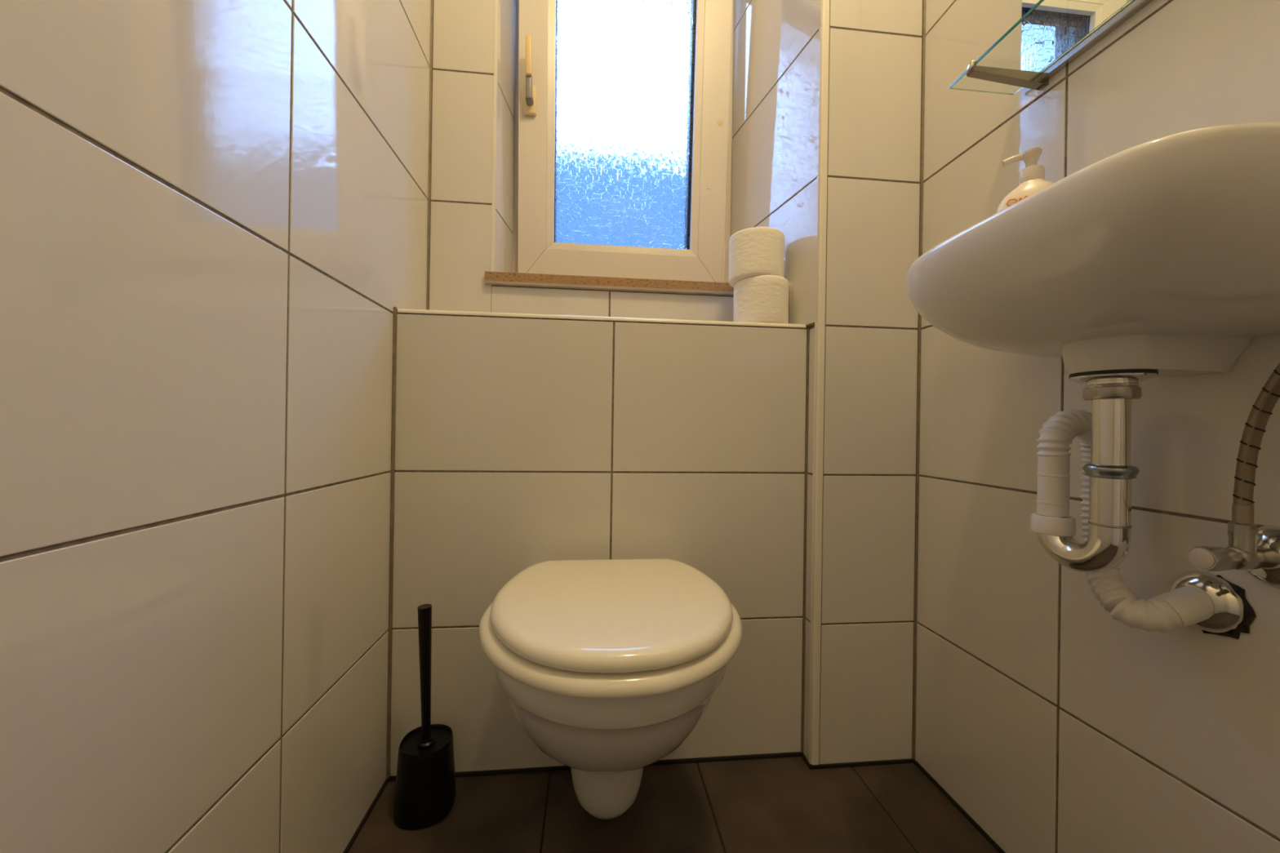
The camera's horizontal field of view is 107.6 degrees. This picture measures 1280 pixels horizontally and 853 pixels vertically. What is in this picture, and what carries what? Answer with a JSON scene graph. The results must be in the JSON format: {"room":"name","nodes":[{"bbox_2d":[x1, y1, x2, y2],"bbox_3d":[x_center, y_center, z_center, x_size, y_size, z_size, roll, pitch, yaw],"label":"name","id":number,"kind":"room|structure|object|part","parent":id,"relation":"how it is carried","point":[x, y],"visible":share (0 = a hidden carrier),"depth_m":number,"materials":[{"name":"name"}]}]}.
{"room":"bathroom","nodes":[
{"label":"bathroom","id":0,"kind":"room"},
{"bbox_2d":[0,0,431,852],"bbox_3d":[-0.454,-0.552,0.235,0.120,2.608,2.361,1,0,-6],"label":"wall","id":1,"kind":"structure","parent":0,"point":[214,213],"depth_m":0.45,"materials":[{"name":"white tile"}]},
{"bbox_2d":[342,777,388,852],"bbox_3d":[-0.389,0.670,0.026,0.005,0.008,1.730,1,0,-6],"label":"baseboard","id":2,"kind":"structure","parent":1,"relation":"attached to","point":[376,798],"depth_m":0.80,"materials":[{"name":"black"}]},
{"bbox_2d":[386,0,433,778],"bbox_3d":[-0.471,-0.591,0.980,0.010,2.521,0.187,1,0,-6],"label":"trim","id":3,"kind":"structure","parent":1,"relation":"attached to","point":[394,313],"depth_m":0.89,"materials":[{"name":"plastic"}]},
{"bbox_2d":[429,0,733,321],"bbox_3d":[-0.045,-0.875,1.252,0.896,1.950,0.279,1,0,-6],"label":"wall","id":4,"kind":"structure","parent":0,"point":[464,37],"depth_m":1.08,"materials":[{"name":"white tile"}]},
{"bbox_2d":[490,0,498,271],"bbox_3d":[-0.333,-0.849,1.085,0.008,1.000,0.007,1,0,-6],"label":"trim","id":5,"kind":"structure","parent":4,"relation":"attached to","point":[496,2],"depth_m":1.08,"materials":[{"name":"beige"}]},
{"bbox_2d":[484,271,733,295],"bbox_3d":[-0.042,-0.336,1.189,0.647,0.027,0.180,1,0,-6],"label":"window sill","id":6,"kind":"structure","parent":4,"relation":"attached to","point":[500,278],"depth_m":1.10,"materials":[{"name":"beige laminate"}]},
{"bbox_3d":[-0.041,-0.325,1.185,0.647,0.006,0.173,1,0,-6],"label":"sill laminate","id":7,"kind":"part","parent":6,"relation":"part of","materials":[{"name":"beige"}]},
{"bbox_2d":[512,0,733,282],"bbox_3d":[-0.019,-0.839,1.287,0.637,1.110,0.215,1,0,-6],"label":"window","id":8,"kind":"structure","parent":4,"relation":"in","point":[623,120],"depth_m":1.25,"materials":[{"name":"white plastic"}]},
{"bbox_3d":[-0.281,-0.834,1.200,0.031,0.071,0.017,1,0,-6],"label":"handle","id":9,"kind":"part","parent":8,"relation":"part of","materials":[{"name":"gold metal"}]},
{"bbox_3d":[-0.040,-0.852,1.256,0.371,0.734,0.054,1,0,-6],"label":"pane","id":10,"kind":"part","parent":8,"relation":"part of","materials":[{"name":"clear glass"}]},
{"bbox_2d":[390,309,807,776],"bbox_3d":[-0.077,0.270,1.046,0.822,0.976,0.227,1,0,-6],"label":"wall","id":11,"kind":"structure","parent":0,"point":[521,443],"depth_m":0.93,"materials":[{"name":"white tile"}]},
{"bbox_2d":[397,308,805,328],"bbox_3d":[-0.058,-0.215,0.938,0.810,0.008,0.011,1,0,-6],"label":"trim","id":12,"kind":"structure","parent":11,"relation":"attached to","point":[399,310],"depth_m":0.93,"materials":[{"name":"beige"}]},
{"bbox_2d":[478,559,742,819],"bbox_3d":[-0.045,0.444,0.716,0.384,0.399,0.435,1,0,-6],"label":"toilet","id":13,"kind":"object","parent":11,"relation":"attached to","point":[607,667],"visible":1,"depth_m":0.57,"materials":[{"name":"white ceramic"}]},
{"bbox_3d":[-0.046,0.469,0.726,0.345,0.350,0.414,1,0,-6],"label":"bowl","id":14,"kind":"part","parent":13,"relation":"part of","materials":[{"name":"white ceramic"}]},
{"bbox_3d":[-0.040,0.282,0.691,0.384,0.021,0.385,1,0,-6],"label":"seat","id":15,"kind":"part","parent":13,"relation":"part of","materials":[{"name":"white paint"}]},
{"bbox_3d":[-0.040,0.257,0.695,0.351,0.024,0.380,1,0,-6],"label":"lid","id":16,"kind":"part","parent":13,"relation":"part of","materials":[{"name":"white paint"}]},
{"bbox_2d":[388,751,915,782],"bbox_3d":[0.041,0.677,0.924,1.043,0.008,0.042,1,0,-6],"label":"baseboard","id":17,"kind":"structure","parent":11,"relation":"attached to","point":[549,769],"depth_m":0.94,"materials":[{"name":"black"}]},
{"bbox_2d":[733,275,790,324],"bbox_3d":[0.267,-0.265,1.030,0.119,0.101,0.118,1,0,-6],"label":"toilet roll","id":18,"kind":"object","parent":11,"relation":"on","point":[766,299],"visible":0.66,"depth_m":0.98,"materials":[{"name":"white paper"}]},
{"bbox_2d":[728,226,784,287],"bbox_3d":[0.256,-0.366,1.031,0.118,0.101,0.118,1,0,38],"label":"toilet roll","id":19,"kind":"object","parent":18,"relation":"on","point":[755,251],"visible":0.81,"depth_m":0.98,"materials":[{"name":"white paper"}]},
{"bbox_2d":[808,0,829,764],"bbox_3d":[0.368,-0.582,0.945,0.017,2.524,0.011,1,0,-6],"label":"trim","id":20,"kind":"structure","parent":11,"relation":"attached to","point":[824,26],"depth_m":0.94,"materials":[{"name":"beige"}]},
{"bbox_2d":[348,756,999,852],"bbox_3d":[0.119,0.720,0.162,1.243,0.080,2.097,1,0,-6],"label":"floor","id":21,"kind":"structure","parent":0,"point":[781,805],"depth_m":0.82,"materials":[{"name":"brown tile"}]},
{"bbox_2d":[393,604,455,829],"bbox_3d":[-0.376,0.494,0.828,0.098,0.357,0.098,1,0,-6],"label":"toilet brush","id":22,"kind":"object","parent":21,"relation":"on","point":[425,786],"visible":1,"depth_m":0.80,"materials":[{"name":"black plastic"}]},
{"bbox_3d":[-0.380,0.437,0.824,0.024,0.242,0.023,1,0,-6],"label":"handle","id":23,"kind":"part","parent":22,"relation":"part of","materials":[{"name":"black plastic"}]},
{"bbox_2d":[730,0,922,764],"bbox_3d":[0.410,-0.539,1.192,0.288,2.608,0.493,1,0,-6],"label":"wall","id":24,"kind":"structure","parent":0,"point":[873,163],"depth_m":0.95,"materials":[{"name":"white tile"}]},
{"bbox_2d":[801,327,809,752],"bbox_3d":[0.344,0.232,0.981,0.008,0.899,0.015,1,0,-6],"label":"trim","id":25,"kind":"structure","parent":24,"relation":"attached to","point":[808,328],"depth_m":0.97,"materials":[{"name":"plastic"}]},
{"bbox_2d":[915,0,1279,852],"bbox_3d":[0.703,-0.536,0.355,0.120,2.608,2.361,1,0,-6],"label":"wall","id":26,"kind":"structure","parent":0,"point":[1056,724],"depth_m":0.64,"materials":[{"name":"white tile"}]},
{"bbox_2d":[911,0,925,759],"bbox_3d":[0.581,-0.575,0.963,0.008,2.521,0.008,1,0,-6],"label":"trim","id":27,"kind":"structure","parent":26,"relation":"attached to","point":[917,475],"depth_m":0.96,"materials":[{"name":"plastic"}]},
{"bbox_2d":[913,760,1005,852],"bbox_3d":[0.648,0.685,0.115,0.005,0.008,1.693,1,0,-6],"label":"baseboard","id":28,"kind":"structure","parent":26,"relation":"attached to","point":[917,765],"depth_m":0.83,"materials":[{"name":"black"}]},
{"bbox_2d":[1022,0,1039,17],"bbox_3d":[0.629,-0.842,0.486,0.006,0.618,0.499,1,0,-6],"label":"mirror","id":29,"kind":"object","parent":26,"relation":"attached to","point":[1027,5],"visible":0.02,"depth_m":0.72,"materials":[{"name":"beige mirror"}]},
{"bbox_2d":[949,0,1152,94],"bbox_3d":[0.568,-0.521,0.475,0.123,0.026,0.528,1,0,-6],"label":"glass shelf","id":30,"kind":"object","parent":26,"relation":"attached to","point":[1050,29],"visible":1,"depth_m":0.64,"materials":[{"name":"clear glass"}]},
{"bbox_3d":[0.626,-0.519,0.462,0.010,0.010,0.490,1,0,-6],"label":"wall rail","id":31,"kind":"part","parent":30,"relation":"part of","materials":[{"name":"silver metal"}]},
{"bbox_2d":[906,122,1279,377],"bbox_3d":[0.474,-0.131,0.519,0.287,0.144,0.411,1,0,-6],"label":"basin","id":32,"kind":"object","parent":26,"relation":"attached to","point":[1162,254],"visible":1,"depth_m":0.39,"materials":[{"name":"white ceramic"}]},
{"bbox_2d":[995,146,1053,213],"bbox_3d":[0.537,-0.291,0.644,0.080,0.176,0.054,1,0,32],"label":"soap dispenser","id":33,"kind":"object","parent":32,"relation":"on","point":[1031,180],"visible":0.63,"depth_m":0.64,"materials":[{"name":"beige plastic"}]},
{"bbox_2d":[995,178,1053,213],"bbox_3d":[0.537,-0.268,0.645,0.080,0.131,0.053,1,0,34],"label":"bottle","id":34,"kind":"object","parent":33,"relation":"attached to","point":[1026,187],"depth_m":0.63,"materials":[{"name":"beige plastic"}]},
{"bbox_2d":[1030,368,1256,639],"bbox_3d":[0.545,0.084,0.531,0.139,0.283,0.135,1,0,-6],"label":"trap","id":35,"kind":"object","parent":32,"relation":"attached to","point":[1207,602],"visible":1,"depth_m":0.51,"materials":[{"name":"white plastic"}]},
{"bbox_2d":[1187,521,1279,588],"bbox_3d":[0.578,0.124,0.450,0.089,0.064,0.060,1,0,-6],"label":"angle valve","id":36,"kind":"object","parent":26,"relation":"attached to","point":[1255,549],"visible":1,"depth_m":0.45,"materials":[{"name":"silver metal"}]},
{"bbox_3d":[0.549,0.126,0.447,0.030,0.022,0.024,1,0,-6],"label":"knob","id":37,"kind":"part","parent":36,"relation":"part of","materials":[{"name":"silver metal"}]},
{"bbox_2d":[1231,362,1279,524],"bbox_3d":[0.575,0.004,0.423,0.014,0.178,0.069,1,0,10],"label":"hose","id":38,"kind":"object","parent":36,"relation":"attached to","point":[1242,507],"visible":1,"depth_m":0.44,"materials":[{"name":"silver metal"}]}
]}

